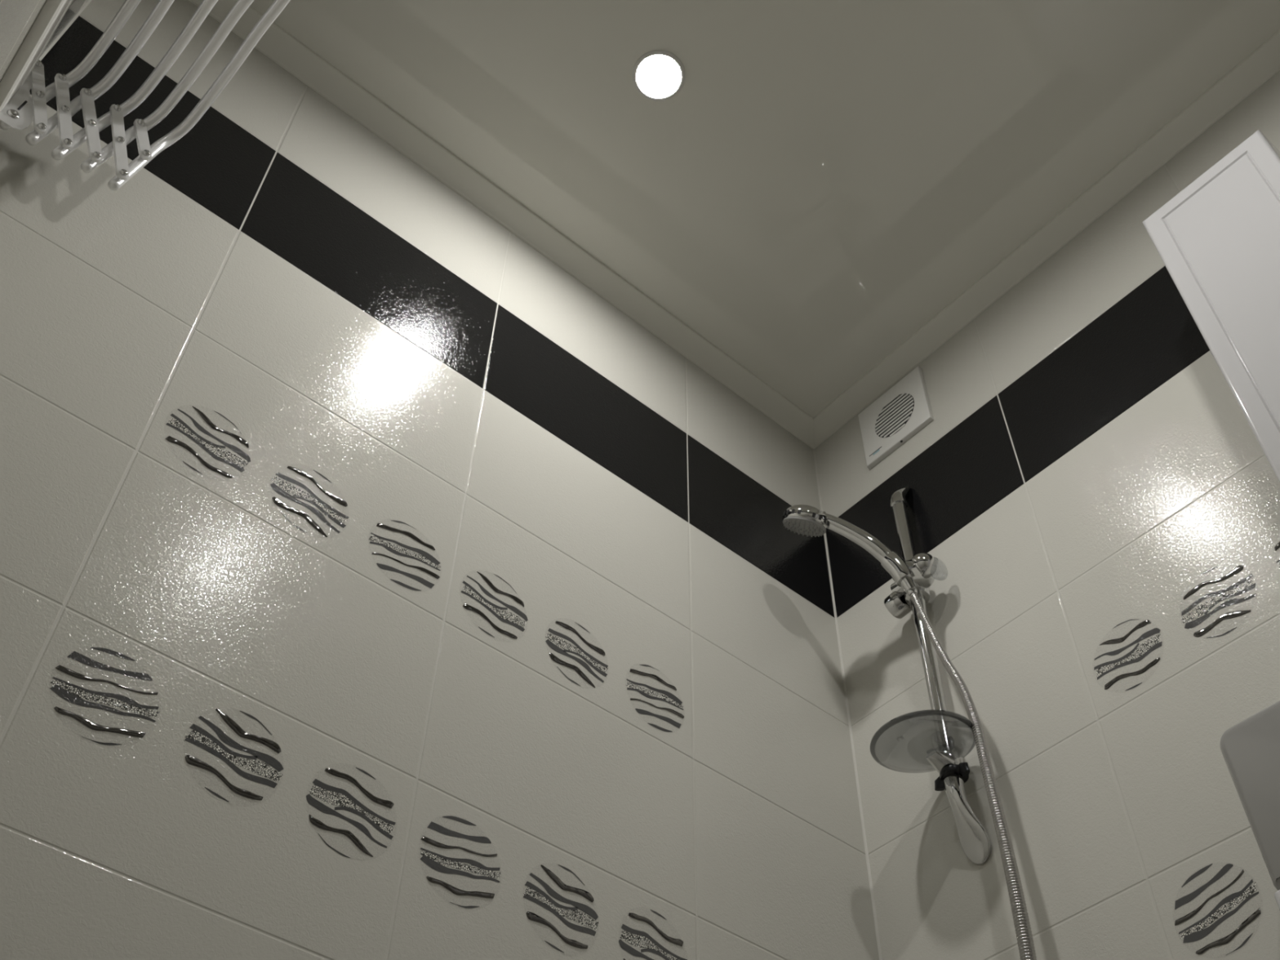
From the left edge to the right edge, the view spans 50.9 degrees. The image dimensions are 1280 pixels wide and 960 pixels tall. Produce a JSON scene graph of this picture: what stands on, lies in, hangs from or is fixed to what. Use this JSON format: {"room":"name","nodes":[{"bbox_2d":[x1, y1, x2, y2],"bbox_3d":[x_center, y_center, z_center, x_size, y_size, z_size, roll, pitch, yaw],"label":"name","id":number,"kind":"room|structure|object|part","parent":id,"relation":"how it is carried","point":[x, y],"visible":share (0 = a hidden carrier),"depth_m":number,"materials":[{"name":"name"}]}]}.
{"room":"bathroom","nodes":[
{"label":"bathroom","id":0,"kind":"room"},
{"bbox_2d":[0,0,88,82],"bbox_3d":[-0.128,-0.571,0.492,0.080,2.565,2.100,33,-56,-25],"label":"wall","id":1,"kind":"structure","parent":0,"point":[17,17],"depth_m":1.35,"materials":[{"name":"grey tile"}]},
{"bbox_2d":[0,0,290,191],"bbox_3d":[-0.465,-0.584,1.463,0.202,0.199,0.594,33,-56,-25],"label":"drying rack","id":2,"kind":"object","parent":1,"relation":"attached to","point":[25,73],"visible":1,"depth_m":1.60,"materials":[{"name":"silver metal"}]},
{"bbox_3d":[-0.697,-0.445,1.559,0.058,0.120,0.004,33,-56,-25],"label":"scissor arm","id":3,"kind":"part","parent":2,"relation":"part of","materials":[{"name":"silver metal"}]},
{"bbox_3d":[-0.674,-0.432,1.574,0.060,0.122,0.004,33,-56,-25],"label":"scissor arm","id":4,"kind":"part","parent":2,"relation":"part of","materials":[{"name":"silver metal"}]},
{"bbox_3d":[-0.508,-0.609,1.435,0.055,0.166,0.594,33,-56,-25],"label":"rod","id":5,"kind":"part","parent":2,"relation":"part of","materials":[{"name":"silver metal"}]},
{"bbox_3d":[-0.650,-0.420,1.592,0.062,0.116,0.004,33,-56,-25],"label":"scissor arm","id":6,"kind":"part","parent":2,"relation":"part of","materials":[{"name":"silver metal"}]},
{"bbox_3d":[-0.485,-0.597,1.452,0.054,0.169,0.594,33,-56,-25],"label":"rod","id":7,"kind":"part","parent":2,"relation":"part of","materials":[{"name":"silver metal"}]},
{"bbox_3d":[-0.623,-0.405,1.609,0.059,0.124,0.004,33,-56,-25],"label":"scissor arm","id":8,"kind":"part","parent":2,"relation":"part of","materials":[{"name":"silver metal"}]},
{"bbox_3d":[-0.459,-0.582,1.469,0.062,0.173,0.594,33,-56,-25],"label":"rod","id":9,"kind":"part","parent":2,"relation":"part of","materials":[{"name":"silver metal"}]},
{"bbox_3d":[-0.607,-0.415,1.642,0.038,0.064,0.004,33,-56,-25],"label":"scissor arm","id":10,"kind":"part","parent":2,"relation":"part of","materials":[{"name":"silver metal"}]},
{"bbox_3d":[-0.434,-0.571,1.487,0.060,0.166,0.594,33,-56,-25],"label":"rod","id":11,"kind":"part","parent":2,"relation":"part of","materials":[{"name":"silver metal"}]},
{"bbox_3d":[-0.409,-0.556,1.503,0.057,0.174,0.594,33,-56,-25],"label":"rod","id":12,"kind":"part","parent":2,"relation":"part of","materials":[{"name":"silver metal"}]},
{"bbox_2d":[0,0,879,959],"bbox_3d":[-0.257,0.429,1.357,1.441,2.565,0.082,33,-56,-25],"label":"wall","id":13,"kind":"structure","parent":0,"point":[375,584],"depth_m":1.61,"materials":[{"name":"grey tile"}]},
{"bbox_2d":[38,0,92,61],"bbox_3d":[-0.777,0.053,1.031,0.003,2.547,0.003,33,-56,-25],"label":"trim","id":14,"kind":"structure","parent":13,"relation":"attached to","point":[86,5],"depth_m":1.78,"materials":[{"name":"plastic"}]},
{"bbox_2d":[188,0,813,448],"bbox_3d":[-0.198,-0.437,2.290,1.441,0.019,0.045,33,-56,-25],"label":"trim","id":15,"kind":"structure","parent":13,"relation":"attached to","point":[277,44],"depth_m":2.27,"materials":[{"name":"white plastic"}]},
{"bbox_2d":[813,448,882,959],"bbox_3d":[0.316,0.771,1.628,0.003,2.547,0.003,33,-56,-25],"label":"trim","id":16,"kind":"structure","parent":13,"relation":"attached to","point":[814,451],"depth_m":2.06,"materials":[{"name":"white plastic"}]},
{"bbox_2d":[250,0,1279,417],"bbox_3d":[0.469,-1.055,1.810,1.601,0.080,2.260,33,-56,-25],"label":"ceiling","id":17,"kind":"structure","parent":0,"point":[822,180],"depth_m":2.17,"materials":[{"name":"white paint"}]},
{"bbox_2d":[632,49,685,101],"bbox_3d":[0.030,-0.637,2.123,0.084,0.005,0.084,33,-56,-25],"label":"recessed light","id":18,"kind":"object","parent":17,"relation":"in","point":[658,75],"visible":1,"depth_m":2.12,"materials":[{"name":"white plastic"}]},
{"bbox_2d":[814,70,1279,959],"bbox_3d":[1.028,0.187,1.124,0.082,2.565,2.100,33,-56,-25],"label":"wall","id":19,"kind":"structure","parent":0,"point":[1100,505],"depth_m":1.84,"materials":[{"name":"grey tile"}]},
{"bbox_2d":[857,366,933,469],"bbox_3d":[0.457,-0.113,2.421,0.011,0.152,0.150,33,-56,-25],"label":"fan","id":20,"kind":"object","parent":19,"relation":"attached to","point":[904,410],"visible":1,"depth_m":2.41,"materials":[{"name":"white plastic"}]},
{"bbox_2d":[880,485,990,864],"bbox_3d":[0.421,0.228,1.988,0.100,0.736,0.111,-6,-50,6],"label":"shower rail","id":21,"kind":"object","parent":19,"relation":"attached to","point":[974,839],"visible":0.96,"depth_m":1.98,"materials":[{"name":"silver metal"}]},
{"bbox_2d":[782,504,917,594],"bbox_3d":[0.319,0.112,2.081,0.196,0.167,0.069,10,-50,-8],"label":"shower","id":22,"kind":"object","parent":21,"relation":"on","point":[804,519],"visible":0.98,"depth_m":2.08,"materials":[{"name":"silver metal"}]},
{"bbox_3d":[0.351,0.109,2.067,0.137,0.149,0.029,6,-49,-4],"label":"handle","id":23,"kind":"part","parent":22,"relation":"part of","materials":[{"name":"silver metal"}]},
{"bbox_2d":[906,586,1036,959],"bbox_3d":[0.418,0.440,1.657,0.073,0.921,0.054,-22,-53,19],"label":"shower hose","id":24,"kind":"object","parent":22,"relation":"hanging from","point":[1020,912],"visible":1,"depth_m":1.68,"materials":[{"name":"silver metal"}]},
{"bbox_3d":[0.401,0.193,2.086,0.040,0.042,0.030,33,-56,-25],"label":"locking knob","id":25,"kind":"part","parent":21,"relation":"part of","materials":[{"name":"silver metal"}]},
{"bbox_2d":[870,709,975,791],"bbox_3d":[0.383,0.368,1.801,0.144,0.056,0.145,33,-56,-25],"label":"soap dish","id":26,"kind":"object","parent":21,"relation":"attached to","point":[945,762],"visible":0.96,"depth_m":1.80,"materials":[{"name":"clear plastic"}]},
{"bbox_3d":[0.383,0.358,1.812,0.142,0.025,0.142,33,-56,-25],"label":"dish","id":27,"kind":"part","parent":26,"relation":"part of","materials":[{"name":"clear glass"}]},
{"bbox_3d":[0.432,0.131,2.053,0.041,0.041,0.041,33,-56,-25],"label":"ball knob","id":28,"kind":"part","parent":21,"relation":"part of","materials":[{"name":"silver metal"}]},
{"bbox_2d":[813,29,1279,448],"bbox_3d":[0.999,-0.674,2.062,0.045,0.019,2.100,33,-56,-25],"label":"trim","id":29,"kind":"structure","parent":19,"relation":"attached to","point":[1264,62],"depth_m":2.28,"materials":[{"name":"white plastic"}]},
{"bbox_2d":[1142,129,1279,482],"bbox_3d":[0.825,-0.137,1.610,0.150,0.758,0.189,33,-56,-25],"label":"upper cabinet","id":30,"kind":"object","parent":19,"relation":"attached to","point":[1217,239],"visible":1,"depth_m":1.72,"materials":[{"name":"grey paint"}]},
{"bbox_2d":[1219,700,1279,910],"bbox_3d":[0.713,0.335,1.276,0.126,0.294,0.231,33,-56,-25],"label":"mirror","id":31,"kind":"object","parent":19,"relation":"attached to","point":[1250,748],"visible":1,"depth_m":1.36,"materials":[{"name":"grey plastic"}]}
]}

